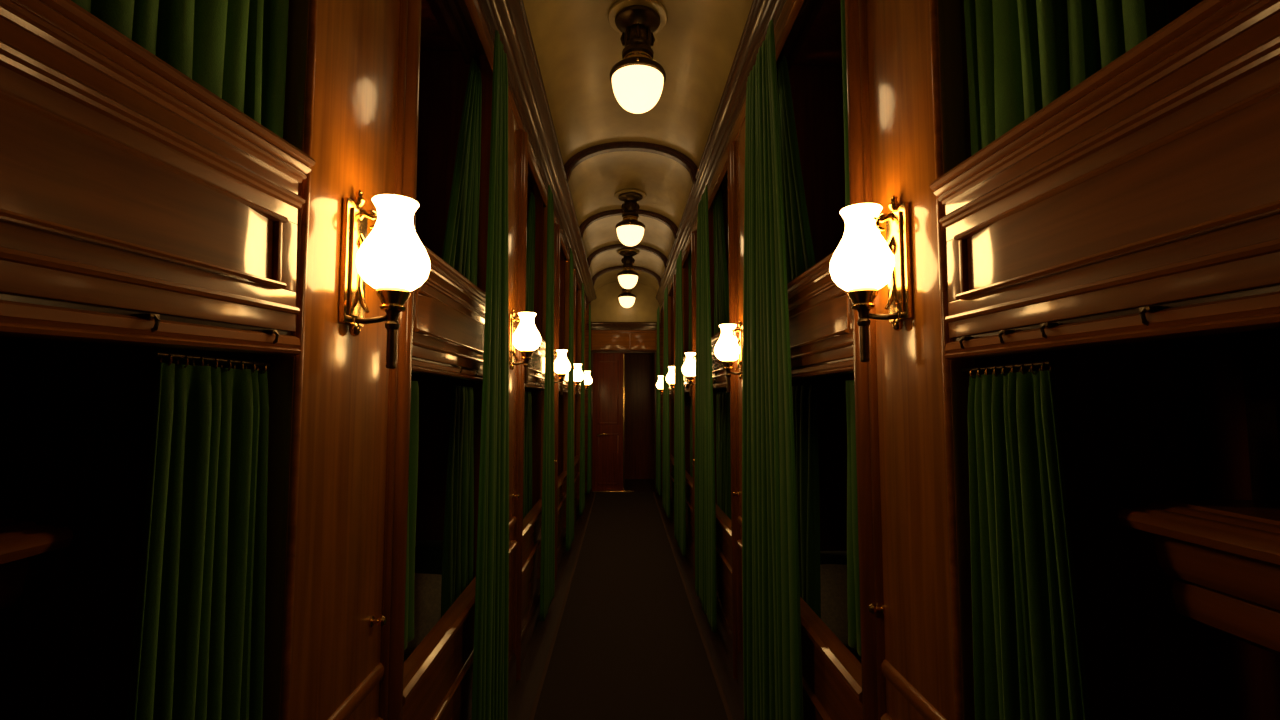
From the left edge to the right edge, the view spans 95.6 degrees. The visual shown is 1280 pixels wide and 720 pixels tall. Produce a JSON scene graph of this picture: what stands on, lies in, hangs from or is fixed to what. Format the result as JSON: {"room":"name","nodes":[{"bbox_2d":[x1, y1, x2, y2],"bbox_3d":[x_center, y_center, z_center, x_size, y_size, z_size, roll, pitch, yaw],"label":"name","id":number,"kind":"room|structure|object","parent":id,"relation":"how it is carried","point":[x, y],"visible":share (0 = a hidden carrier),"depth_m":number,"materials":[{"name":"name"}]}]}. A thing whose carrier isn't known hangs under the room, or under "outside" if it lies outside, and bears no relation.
{"room":"train carriage","nodes":[
{"label":"train carriage","id":0,"kind":"room"},
{"bbox_2d":[0,50,577,719],"bbox_3d":[-1.034,0.214,4.772,0.510,3.230,7.546,0,-4,-2],"label":"wall","id":1,"kind":"structure","parent":0,"point":[76,418],"depth_m":1.01,"materials":[{"name":"black"}]},
{"bbox_2d":[0,0,315,355],"bbox_3d":[-0.864,-0.205,0.427,0.545,0.393,1.223,0,-4,1],"label":"upper berth","id":2,"kind":"object","parent":1,"relation":"attached to","point":[140,206],"visible":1,"depth_m":0.69,"materials":[{"name":"brown wood"}]},
{"bbox_2d":[71,0,288,137],"bbox_3d":[-0.653,-0.918,0.874,0.059,1.077,0.435,0,-4,-2],"label":"curtain","id":3,"kind":"object","parent":2,"relation":"on","point":[236,50],"visible":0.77,"depth_m":0.89,"materials":[{"name":"green fabric"}]},
{"bbox_2d":[126,354,268,719],"bbox_3d":[-0.636,0.752,0.832,0.064,1.514,0.265,0,-4,-2],"label":"curtain","id":4,"kind":"object","parent":2,"relation":"hanging from","point":[199,637],"visible":1,"depth_m":0.84,"materials":[{"name":"green fabric"}]},
{"bbox_2d":[151,351,272,367],"bbox_3d":[-0.647,0.001,0.897,0.009,0.009,0.259,0,-4,-2],"label":"curtain rod","id":5,"kind":"object","parent":2,"relation":"attached to","point":[160,354],"visible":1,"depth_m":0.86,"materials":[{"name":"brown metal"}]},
{"bbox_2d":[411,244,485,381],"bbox_3d":[-0.885,-0.106,2.166,0.545,0.353,1.212,0,-4,-2],"label":"upper berth","id":6,"kind":"object","parent":1,"relation":"attached to","point":[448,308],"visible":0.3,"depth_m":1.89,"materials":[{"name":"brown wood"}]},
{"bbox_2d":[404,381,418,649],"bbox_3d":[-0.712,0.458,1.699,0.045,0.800,0.289,0,-4,-2],"label":"curtain","id":7,"kind":"object","parent":6,"relation":"hanging from","point":[414,412],"visible":0.16,"depth_m":1.80,"materials":[{"name":"green fabric"}]},
{"bbox_2d":[441,385,473,616],"bbox_3d":[-0.781,0.664,2.509,0.053,1.100,0.391,0,-4,-2],"label":"curtain","id":8,"kind":"object","parent":6,"relation":"hanging from","point":[458,534],"visible":0.79,"depth_m":2.47,"materials":[{"name":"green fabric"}]},
{"bbox_2d":[441,58,481,285],"bbox_3d":[-0.775,-0.770,2.500,0.054,1.321,0.604,0,-4,-2],"label":"curtain","id":9,"kind":"object","parent":6,"relation":"on","point":[460,246],"visible":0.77,"depth_m":2.59,"materials":[{"name":"green fabric"}]},
{"bbox_2d":[436,0,536,190],"bbox_3d":[-0.830,-1.393,4.508,0.170,0.080,10.350,0,-4,-2],"label":"trim","id":10,"kind":"structure","parent":1,"relation":"attached to","point":[456,14],"depth_m":2.66,"materials":[{"name":"brown wood"}]},
{"bbox_2d":[465,0,596,307],"bbox_3d":[-0.653,-1.335,4.509,0.184,0.135,10.350,0,-4,-2],"label":"trim","id":11,"kind":"structure","parent":1,"relation":"attached to","point":[507,17],"depth_m":3.30,"materials":[{"name":"brown wood"}]},
{"bbox_2d":[525,337,544,389],"bbox_3d":[-0.939,0.015,3.911,0.545,0.353,1.212,0,-4,-2],"label":"upper berth","id":12,"kind":"object","parent":1,"relation":"attached to","point":[536,371],"visible":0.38,"depth_m":3.92,"materials":[{"name":"brown wood"}]},
{"bbox_2d":[523,392,531,518],"bbox_3d":[-0.835,0.784,4.253,0.053,1.100,0.391,0,-4,-2],"label":"curtain","id":13,"kind":"object","parent":12,"relation":"hanging from","point":[527,472],"visible":0.62,"depth_m":4.25,"materials":[{"name":"green fabric"}]},
{"bbox_2d":[526,192,534,312],"bbox_3d":[-0.830,-0.649,4.245,0.054,1.321,0.604,0,-4,-2],"label":"curtain","id":14,"kind":"object","parent":12,"relation":"on","point":[530,253],"visible":0.63,"depth_m":4.38,"materials":[{"name":"green fabric"}]},
{"bbox_2d":[559,357,568,392],"bbox_3d":[-0.993,0.135,5.656,0.545,0.353,1.212,0,-4,-2],"label":"upper berth","id":15,"kind":"object","parent":1,"relation":"attached to","point":[565,381],"visible":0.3,"depth_m":5.90,"materials":[{"name":"brown wood"}]},
{"bbox_2d":[575,385,580,393],"bbox_3d":[-1.048,0.255,7.401,0.545,0.353,1.212,0,-4,-2],"label":"upper berth","id":16,"kind":"object","parent":1,"relation":"attached to","point":[579,391],"visible":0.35,"depth_m":7.62,"materials":[{"name":"brown wood"}]},
{"bbox_2d":[420,0,458,50],"bbox_3d":[-1.011,-1.453,4.506,0.632,0.040,10.350,0,-4,-2],"label":"ceiling","id":17,"kind":"structure","parent":0,"point":[436,35],"depth_m":2.74,"materials":[{"name":"brown wood"}]},
{"bbox_2d":[471,30,508,719],"bbox_3d":[-0.592,0.112,2.388,0.053,2.985,0.503,0,-4,-2],"label":"curtain","id":18,"kind":"object","parent":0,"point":[491,618],"visible":1,"depth_m":2.35,"materials":[{"name":"green fabric"}]},
{"bbox_2d":[585,302,662,491],"bbox_3d":[-0.299,0.388,9.627,2.380,3.550,0.070,0,-4,-2],"label":"wall","id":19,"kind":"structure","parent":0,"point":[586,309],"depth_m":9.62,"materials":[{"name":"brown wood"}]},
{"bbox_2d":[587,304,590,493],"bbox_3d":[-0.806,0.587,9.269,0.053,2.985,0.503,0,-4,-2],"label":"curtain","id":20,"kind":"object","parent":19,"relation":"hanging from","point":[589,364],"visible":0.92,"depth_m":9.12,"materials":[{"name":"green fabric"}]},
{"bbox_2d":[592,353,624,490],"bbox_3d":[-0.517,1.009,9.547,0.522,2.260,0.110,0,-4,-2],"label":"door","id":21,"kind":"structure","parent":19,"relation":"in","point":[608,368],"depth_m":9.56,"materials":[{"name":"brown wood"}]},
{"bbox_2d":[591,491,633,492],"bbox_3d":[-0.447,2.144,9.451,0.700,0.022,0.070,0,-4,-2],"label":"trim","id":22,"kind":"structure","parent":19,"relation":"attached to","point":[591,491],"depth_m":9.41,"materials":[{"name":"brown wood"}]},
{"bbox_2d":[590,350,656,491],"bbox_3d":[-0.269,1.001,9.578,1.160,2.320,0.125,0,-4,-2],"label":"trim","id":23,"kind":"structure","parent":19,"relation":"attached to","point":[592,351],"depth_m":9.58,"materials":[{"name":"brown wood"}]},
{"bbox_2d":[591,322,656,329],"bbox_3d":[-0.262,-0.559,9.623,1.170,0.140,0.070,0,-4,-2],"label":"trim","id":24,"kind":"structure","parent":19,"relation":"attached to","point":[594,325],"depth_m":9.61,"materials":[{"name":"brown wood"}]},
{"bbox_2d":[591,330,656,348],"bbox_3d":[-0.267,-0.336,9.630,1.120,0.315,0.020,0,-4,-2],"label":"transom panel","id":25,"kind":"object","parent":19,"relation":"attached to","point":[599,340],"visible":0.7,"depth_m":9.62,"materials":[{"name":"brown wood"}]},
{"bbox_2d":[656,307,660,495],"bbox_3d":[0.289,0.615,9.243,0.046,2.925,0.820,0,-4,-2],"label":"curtain","id":26,"kind":"object","parent":19,"relation":"hanging from","point":[658,407],"visible":0.92,"depth_m":9.09,"materials":[{"name":"green fabric"}]},
{"bbox_2d":[508,479,743,719],"bbox_3d":[-0.162,1.886,5.105,2.380,0.060,11.950,0,-4,-2],"label":"floor","id":27,"kind":"structure","parent":0,"point":[521,702],"depth_m":3.70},
{"bbox_2d":[263,0,421,719],"bbox_3d":[-0.626,0.073,1.284,0.085,3.030,0.530,0,-4,-2],"label":"pillar","id":28,"kind":"structure","parent":27,"relation":"on","point":[339,439],"depth_m":1.18,"materials":[{"name":"brown wood"}]},
{"bbox_2d":[339,190,430,368],"bbox_3d":[-0.536,-0.172,1.249,0.159,0.384,0.148,0,-4,-2],"label":"wall sconce","id":29,"kind":"object","parent":28,"relation":"attached to","point":[393,260],"visible":1,"depth_m":1.22,"materials":[{"name":"white glass"}]},
{"bbox_2d":[404,540,442,661],"bbox_3d":[-1.006,1.238,2.396,0.382,0.860,0.530,0,-4,-2],"label":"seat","id":30,"kind":"object","parent":27,"relation":"on","point":[428,553],"visible":0.02,"depth_m":2.56,"materials":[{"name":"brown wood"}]},
{"bbox_2d":[404,573,441,659],"bbox_3d":[-0.977,1.052,2.394,0.360,0.310,0.184,0,-4,-2],"label":"pillow","id":31,"kind":"object","parent":30,"relation":"on","point":[427,587],"visible":0.29,"depth_m":2.36,"materials":[{"name":"white fabric"}]},
{"bbox_2d":[402,576,475,719],"bbox_3d":[-0.660,1.274,2.078,0.070,0.743,1.212,0,-4,-2],"label":"panel","id":32,"kind":"object","parent":27,"relation":"on","point":[438,674],"visible":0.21,"depth_m":1.92,"materials":[{"name":"brown wood"}]},
{"bbox_2d":[508,98,527,703],"bbox_3d":[-0.680,0.194,3.029,0.085,3.030,0.530,0,-4,-2],"label":"pillar","id":33,"kind":"structure","parent":27,"relation":"on","point":[517,138],"depth_m":3.13,"materials":[{"name":"brown wood"}]},
{"bbox_2d":[509,309,540,383],"bbox_3d":[-0.590,-0.070,2.995,0.159,0.384,0.148,0,-4,-2],"label":"wall sconce","id":34,"kind":"object","parent":33,"relation":"attached to","point":[526,338],"visible":1,"depth_m":2.96,"materials":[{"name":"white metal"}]},
{"bbox_2d":[521,499,541,665],"bbox_3d":[-0.715,1.395,3.823,0.070,0.743,1.212,0,-4,-2],"label":"panel","id":35,"kind":"object","parent":27,"relation":"on","point":[531,546],"visible":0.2,"depth_m":3.71,"materials":[{"name":"brown wood"}]},
{"bbox_2d":[540,185,554,620],"bbox_3d":[-0.646,0.232,4.133,0.053,2.985,0.503,0,-4,-2],"label":"curtain","id":36,"kind":"object","parent":27,"relation":"on","point":[547,571],"visible":1,"depth_m":4.05,"materials":[{"name":"green fabric"}]},
{"bbox_2d":[540,207,559,579],"bbox_3d":[-0.734,0.314,4.774,0.085,3.030,0.530,0,-4,-2],"label":"pillar","id":37,"kind":"structure","parent":27,"relation":"on","point":[556,225],"depth_m":4.92,"materials":[{"name":"brown wood"}]},
{"bbox_2d":[554,350,570,394],"bbox_3d":[-0.644,0.090,4.737,0.159,0.384,0.148,0,-4,-2],"label":"wall sconce","id":38,"kind":"object","parent":37,"relation":"attached to","point":[562,366],"visible":0.88,"depth_m":4.71,"materials":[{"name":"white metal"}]},
{"bbox_2d":[557,471,566,570],"bbox_3d":[-0.769,1.515,5.568,0.070,0.743,1.212,0,-4,-2],"label":"panel","id":39,"kind":"object","parent":27,"relation":"on","point":[562,478],"visible":0.38,"depth_m":5.61,"materials":[{"name":"brown wood"}]},
{"bbox_2d":[563,260,575,470],"bbox_3d":[-0.789,0.435,6.519,0.085,3.030,0.530,0,-4,-2],"label":"pillar","id":40,"kind":"structure","parent":27,"relation":"on","point":[567,262],"depth_m":6.32,"materials":[{"name":"brown wood"}]},
{"bbox_2d":[574,364,583,396],"bbox_3d":[-0.697,0.215,6.432,0.159,0.384,0.148,0,-4,-2],"label":"wall sconce","id":41,"kind":"object","parent":40,"relation":"attached to","point":[578,374],"visible":0.71,"depth_m":6.40,"materials":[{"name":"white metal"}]},
{"bbox_2d":[566,248,573,550],"bbox_3d":[-0.701,0.353,5.878,0.053,2.985,0.503,0,-4,-2],"label":"curtain","id":42,"kind":"object","parent":27,"relation":"on","point":[570,431],"visible":0.99,"depth_m":5.78,"materials":[{"name":"green fabric"}]},
{"bbox_2d":[576,290,584,483],"bbox_3d":[-0.843,0.555,8.264,0.085,3.030,0.530,0,-4,-2],"label":"pillar","id":43,"kind":"structure","parent":27,"relation":"on","point":[578,399],"depth_m":8.05,"materials":[{"name":"brown wood"}]},
{"bbox_2d":[584,371,591,396],"bbox_3d":[-0.753,0.329,8.227,0.159,0.384,0.148,0,-4,-2],"label":"wall sconce","id":44,"kind":"object","parent":43,"relation":"attached to","point":[587,378],"visible":0.73,"depth_m":8.20,"materials":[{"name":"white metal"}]},
{"bbox_2d":[579,283,584,514],"bbox_3d":[-0.755,0.473,7.623,0.053,2.985,0.503,0,-4,-2],"label":"curtain","id":45,"kind":"object","parent":27,"relation":"on","point":[582,405],"visible":0.97,"depth_m":7.51,"materials":[{"name":"green fabric"}]},
{"bbox_2d":[529,492,732,719],"bbox_3d":[-0.092,1.795,4.311,0.954,0.012,10.150,0,-4,-2],"label":"carpet runner","id":46,"kind":"object","parent":27,"relation":"on","point":[628,642],"visible":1,"depth_m":3.71,"materials":[{"name":"brown carpet"}]},
{"bbox_2d":[663,285,669,517],"bbox_3d":[0.340,0.501,7.598,0.046,2.925,0.820,0,-4,-2],"label":"curtain","id":47,"kind":"object","parent":27,"relation":"on","point":[666,422],"visible":0.95,"depth_m":7.47,"materials":[{"name":"green fabric"}]},
{"bbox_2d":[663,296,671,454],"bbox_3d":[0.389,0.589,8.325,0.085,2.970,0.440,0,-4,-2],"label":"pillar","id":48,"kind":"structure","parent":27,"relation":"on","point":[669,297],"depth_m":8.17,"materials":[{"name":"brown wood"}]},
{"bbox_2d":[656,376,662,400],"bbox_3d":[0.307,0.398,8.383,0.148,0.384,0.165,0,-4,-2],"label":"wall sconce","id":49,"kind":"object","parent":48,"relation":"attached to","point":[659,384],"visible":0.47,"depth_m":8.36,"materials":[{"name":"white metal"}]},
{"bbox_2d":[674,268,684,415],"bbox_3d":[0.443,0.469,6.580,0.085,2.970,0.440,0,-4,-2],"label":"pillar","id":50,"kind":"structure","parent":27,"relation":"on","point":[682,268],"depth_m":6.46,"materials":[{"name":"brown wood"}]},
{"bbox_2d":[666,366,674,398],"bbox_3d":[0.364,0.245,6.540,0.148,0.384,0.165,0,-4,-2],"label":"wall sconce","id":51,"kind":"object","parent":50,"relation":"attached to","point":[670,378],"visible":0.59,"depth_m":6.52,"materials":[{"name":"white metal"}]},
{"bbox_2d":[674,250,685,556],"bbox_3d":[0.394,0.381,5.853,0.046,2.925,0.820,0,-4,-2],"label":"curtain","id":52,"kind":"object","parent":27,"relation":"on","point":[679,418],"visible":1,"depth_m":5.73,"materials":[{"name":"green fabric"}]},
{"bbox_2d":[691,230,696,578],"bbox_3d":[0.497,0.348,4.835,0.085,2.970,0.440,0,-4,-2],"label":"pillar","id":53,"kind":"structure","parent":27,"relation":"on","point":[694,233],"depth_m":5.00,"materials":[{"name":"brown wood"}]},
{"bbox_2d":[682,352,695,396],"bbox_3d":[0.419,0.112,4.786,0.148,0.384,0.165,0,-4,-2],"label":"wall sconce","id":54,"kind":"object","parent":53,"relation":"attached to","point":[688,368],"visible":0.73,"depth_m":4.76,"materials":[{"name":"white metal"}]},
{"bbox_2d":[695,185,716,631],"bbox_3d":[0.448,0.261,4.108,0.046,2.925,0.820,0,-4,-2],"label":"curtain","id":55,"kind":"object","parent":27,"relation":"on","point":[705,507],"visible":1,"depth_m":4.00,"materials":[{"name":"green fabric"}]},
{"bbox_2d":[715,503,732,666],"bbox_3d":[0.532,1.399,3.886,0.070,0.743,1.302,0,-4,-2],"label":"panel","id":56,"kind":"object","parent":27,"relation":"on","point":[723,522],"visible":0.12,"depth_m":3.60,"materials":[{"name":"brown wood"}]},
{"bbox_2d":[727,120,744,695],"bbox_3d":[0.552,0.228,3.090,0.085,2.970,0.440,0,-4,-2],"label":"pillar","id":57,"kind":"structure","parent":27,"relation":"on","point":[736,149],"depth_m":3.17,"materials":[{"name":"brown wood"}]},
{"bbox_2d":[714,320,742,392],"bbox_3d":[0.472,-0.017,3.091,0.148,0.384,0.165,0,-4,-2],"label":"wall sconce","id":58,"kind":"object","parent":57,"relation":"attached to","point":[728,348],"visible":1,"depth_m":3.06,"materials":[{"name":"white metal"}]},
{"bbox_2d":[800,597,862,719],"bbox_3d":[0.586,1.279,2.141,0.070,0.743,1.302,0,-4,-2],"label":"panel","id":59,"kind":"object","parent":27,"relation":"on","point":[831,674],"visible":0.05,"depth_m":1.82,"materials":[{"name":"brown wood"}]},
{"bbox_2d":[820,551,860,662],"bbox_3d":[0.880,1.286,2.521,0.320,0.780,0.530,0,-4,-2],"label":"seat","id":60,"kind":"object","parent":27,"relation":"on","point":[826,557],"visible":0.09,"depth_m":2.69,"materials":[{"name":"brown wood"}]},
{"bbox_2d":[820,564,848,645],"bbox_3d":[0.870,1.061,2.521,0.360,0.310,0.184,0,-4,-2],"label":"pillow","id":61,"kind":"object","parent":60,"relation":"on","point":[833,576],"visible":0.23,"depth_m":2.48,"materials":[{"name":"white fabric"}]},
{"bbox_2d":[845,0,974,719],"bbox_3d":[0.606,0.108,1.345,0.085,2.970,0.440,0,-4,-2],"label":"pillar","id":62,"kind":"structure","parent":27,"relation":"on","point":[904,69],"depth_m":1.28,"materials":[{"name":"brown wood"}]},
{"bbox_2d":[829,195,912,361],"bbox_3d":[0.526,-0.187,1.360,0.148,0.384,0.165,0,-4,-2],"label":"wall sconce","id":63,"kind":"object","parent":62,"relation":"attached to","point":[863,262],"visible":1,"depth_m":1.32,"materials":[{"name":"white glass"}]},
{"bbox_2d":[591,282,660,322],"bbox_3d":[-0.239,-0.999,9.714,1.160,0.770,0.090,0,-4,-2],"label":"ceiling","id":64,"kind":"structure","parent":0,"point":[606,307],"depth_m":9.66,"materials":[{"name":"beige paint"}]},
{"bbox_2d":[624,353,653,478],"bbox_3d":[-0.324,0.797,10.400,1.900,2.840,1.530,0,-4,-2],"label":"wall","id":65,"kind":"structure","parent":0,"point":[639,367],"depth_m":11.11,"materials":[{"name":"brown wood"}]},
{"bbox_2d":[523,0,841,292],"bbox_3d":[0.223,-1.546,4.551,1.660,0.310,10.350,0,-4,-2],"label":"ceiling","id":66,"kind":"structure","parent":0,"point":[577,48],"depth_m":3.66,"materials":[{"name":"beige paint"}]},
{"bbox_2d":[617,277,635,307],"bbox_3d":[-0.209,-1.086,9.305,0.310,0.503,0.310,0,-4,-2],"label":"ceiling lamp","id":67,"kind":"object","parent":66,"relation":"hanging from","point":[626,299],"visible":0.7,"depth_m":9.21,"materials":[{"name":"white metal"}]},
{"bbox_2d":[617,249,639,288],"bbox_3d":[-0.159,-1.196,7.709,0.310,0.503,0.310,0,-4,-2],"label":"ceiling lamp","id":68,"kind":"object","parent":66,"relation":"hanging from","point":[628,278],"visible":1,"depth_m":7.63,"materials":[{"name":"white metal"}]},
{"bbox_2d":[614,189,645,245],"bbox_3d":[-0.092,-1.344,5.565,0.310,0.503,0.310,0,-4,-2],"label":"ceiling lamp","id":69,"kind":"object","parent":66,"relation":"hanging from","point":[630,231],"visible":1,"depth_m":5.49,"materials":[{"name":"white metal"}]},
{"bbox_2d":[608,0,667,113],"bbox_3d":[-0.012,-1.523,2.973,0.310,0.503,0.310,0,-4,-2],"label":"ceiling lamp","id":70,"kind":"object","parent":66,"relation":"hanging from","point":[637,80],"visible":1,"depth_m":2.90,"materials":[{"name":"white glass"}]},
{"bbox_2d":[742,18,802,719],"bbox_3d":[0.503,0.140,2.363,0.046,2.925,0.820,0,-4,-2],"label":"curtain","id":71,"kind":"object","parent":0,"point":[772,646],"visible":1,"depth_m":2.28,"materials":[{"name":"green fabric"}]},
{"bbox_2d":[670,0,1218,719],"bbox_3d":[0.766,0.219,4.853,0.448,3.230,7.456,0,-4,-2],"label":"wall","id":72,"kind":"structure","parent":0,"point":[1128,413],"depth_m":1.13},
{"bbox_2d":[592,266,660,286],"bbox_3d":[-0.199,-1.250,8.604,1.073,0.322,0.110,0,-4,-2],"label":"trim","id":73,"kind":"structure","parent":72,"relation":"attached to","point":[656,276],"depth_m":8.56,"materials":[{"name":"brown wood"}]},
{"bbox_2d":[587,244,667,268],"bbox_3d":[-0.162,-1.332,7.408,1.073,0.322,0.110,0,-4,-2],"label":"trim","id":74,"kind":"structure","parent":72,"relation":"attached to","point":[594,254],"depth_m":7.37,"materials":[{"name":"brown wood"}]},
{"bbox_2d":[579,209,677,239],"bbox_3d":[-0.120,-1.425,6.062,1.073,0.322,0.110,0,-4,-2],"label":"trim","id":75,"kind":"structure","parent":72,"relation":"attached to","point":[615,212],"depth_m":6.02,"materials":[{"name":"brown wood"}]},
{"bbox_2d":[564,141,697,183],"bbox_3d":[-0.071,-1.533,4.496,1.073,0.322,0.110,0,-4,-2],"label":"trim","id":76,"kind":"structure","parent":72,"relation":"attached to","point":[587,153],"depth_m":4.46,"materials":[{"name":"brown wood"}]},
{"bbox_2d":[683,351,691,392],"bbox_3d":[0.671,0.140,5.732,0.483,0.353,1.302,0,-4,-2],"label":"upper berth","id":77,"kind":"object","parent":72,"relation":"attached to","point":[686,383],"visible":0.13,"depth_m":5.73,"materials":[{"name":"brown wood"}]},
{"bbox_2d":[688,252,691,351],"bbox_3d":[0.558,-0.525,6.054,0.053,1.321,0.696,0,-4,-2],"label":"curtain","id":78,"kind":"object","parent":77,"relation":"on","point":[689,257],"visible":0.38,"depth_m":6.23,"materials":[{"name":"green fabric"}]},
{"bbox_2d":[690,397,692,477],"bbox_3d":[0.557,0.903,5.976,0.055,1.100,0.595,0,-4,-2],"label":"curtain","id":79,"kind":"object","parent":77,"relation":"hanging from","point":[691,430],"visible":0.15,"depth_m":6.12,"materials":[{"name":"green fabric"}]},
{"bbox_2d":[712,331,726,388],"bbox_3d":[0.725,0.020,3.987,0.483,0.353,1.302,0,-4,-2],"label":"upper berth","id":80,"kind":"object","parent":72,"relation":"attached to","point":[719,374],"visible":0.07,"depth_m":3.83,"materials":[{"name":"brown wood"}]},
{"bbox_2d":[713,190,728,334],"bbox_3d":[0.612,-0.645,4.309,0.053,1.321,0.696,0,-4,-2],"label":"curtain","id":81,"kind":"object","parent":80,"relation":"on","point":[721,289],"visible":0.75,"depth_m":4.38,"materials":[{"name":"green fabric"}]},
{"bbox_2d":[716,391,730,519],"bbox_3d":[0.612,0.783,4.231,0.055,1.100,0.595,0,-4,-2],"label":"curtain","id":82,"kind":"object","parent":80,"relation":"hanging from","point":[723,446],"visible":0.73,"depth_m":4.17,"materials":[{"name":"green fabric"}]},
{"bbox_2d":[656,0,803,311],"bbox_3d":[0.476,-1.308,4.543,0.113,0.205,10.350,0,-4,-2],"label":"trim","id":83,"kind":"structure","parent":72,"relation":"attached to","point":[761,12],"depth_m":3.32,"materials":[{"name":"brown wood"}]},
{"bbox_2d":[717,0,824,195],"bbox_3d":[0.617,-1.390,4.553,0.170,0.080,10.350,0,-4,-2],"label":"trim","id":84,"kind":"structure","parent":72,"relation":"attached to","point":[809,10],"depth_m":2.66,"materials":[{"name":"brown wood"}]},
{"bbox_2d":[787,251,853,379],"bbox_3d":[0.780,-0.101,2.243,0.483,0.353,1.302,0,-4,-2],"label":"upper berth","id":85,"kind":"object","parent":72,"relation":"attached to","point":[820,311],"visible":0.17,"depth_m":1.85,"materials":[{"name":"brown wood"}]},
{"bbox_2d":[776,54,815,283],"bbox_3d":[0.666,-0.765,2.564,0.053,1.321,0.696,0,-4,-2],"label":"curtain","id":86,"kind":"object","parent":85,"relation":"on","point":[800,256],"visible":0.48,"depth_m":2.52,"materials":[{"name":"green fabric"}]},
{"bbox_2d":[792,384,820,618],"bbox_3d":[0.666,0.662,2.486,0.055,1.100,0.595,0,-4,-2],"label":"curtain","id":87,"kind":"object","parent":85,"relation":"hanging from","point":[805,416],"visible":0.42,"depth_m":2.28,"materials":[{"name":"green fabric"}]},
{"bbox_2d":[841,0,849,206],"bbox_3d":[0.648,-0.742,1.746,0.040,1.160,0.186,0,-4,-5],"label":"curtain","id":88,"kind":"object","parent":85,"relation":"on","point":[843,37],"visible":0.06,"depth_m":1.80,"materials":[{"name":"green fabric"}]},
{"bbox_2d":[846,380,860,655],"bbox_3d":[0.646,0.458,1.696,0.038,0.800,0.238,0,-4,-2],"label":"curtain","id":89,"kind":"object","parent":85,"relation":"hanging from","point":[853,589],"visible":0.34,"depth_m":1.75,"materials":[{"name":"green fabric"}]},
{"bbox_2d":[930,0,1279,359],"bbox_3d":[0.841,-0.214,0.498,0.483,0.353,1.302,0,-3,-2],"label":"upper berth","id":90,"kind":"object","parent":72,"relation":"attached to","point":[1141,203],"visible":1,"depth_m":0.72,"materials":[{"name":"brown wood"}]},
{"bbox_2d":[960,360,1053,372],"bbox_3d":[0.633,0.013,1.016,0.009,0.009,0.239,0,-4,-2],"label":"curtain rod","id":91,"kind":"object","parent":90,"relation":"attached to","point":[1049,362],"visible":1,"depth_m":0.99,"materials":[{"name":"brown metal"}]},
{"bbox_2d":[967,362,1089,719],"bbox_3d":[0.634,0.760,0.929,0.062,1.510,0.265,0,-4,-2],"label":"curtain","id":92,"kind":"object","parent":91,"relation":"hanging from","point":[1029,664],"visible":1,"depth_m":0.95,"materials":[{"name":"green fabric"}]},
{"bbox_2d":[964,0,1168,155],"bbox_3d":[0.662,-0.890,0.983,0.045,1.037,0.413,0,-4,-2],"label":"curtain","id":93,"kind":"object","parent":90,"relation":"on","point":[1023,56],"visible":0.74,"depth_m":0.96,"materials":[{"name":"green fabric"}]},
{"bbox_2d":[841,0,1279,719],"bbox_3d":[1.027,0.167,4.458,0.050,3.280,10.350,0,-4,-2],"label":"wall","id":94,"kind":"structure","parent":0,"point":[1248,675],"depth_m":1.09,"materials":[{"name":"black"}]},
{"bbox_2d":[1118,500,1279,655],"bbox_3d":[0.928,0.257,0.340,0.402,0.166,1.055,0,-4,-2],"label":"table","id":95,"kind":"object","parent":94,"relation":"attached to","point":[1224,555],"visible":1,"depth_m":0.76,"materials":[{"name":"brown wood"}]},
{"bbox_2d":[1240,328,1279,499],"bbox_3d":[1.141,-0.249,0.529,0.057,0.990,1.090,0,-4,-2],"label":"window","id":96,"kind":"structure","parent":94,"relation":"in","point":[1260,348],"depth_m":1.02,"materials":[{"name":"black glass"}]},
{"bbox_3d":[-1.302,0.162,4.386,0.050,3.280,10.350,0,-4,-2],"label":"wall","id":97,"kind":"structure","parent":0,"visible":0},
{"bbox_2d":[0,518,73,608],"bbox_3d":[-0.927,0.219,0.244,0.442,0.104,0.975,0,-4,-2],"label":"table","id":98,"kind":"object","parent":97,"relation":"attached to","point":[19,540],"visible":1,"depth_m":0.71,"materials":[{"name":"brown wood"}]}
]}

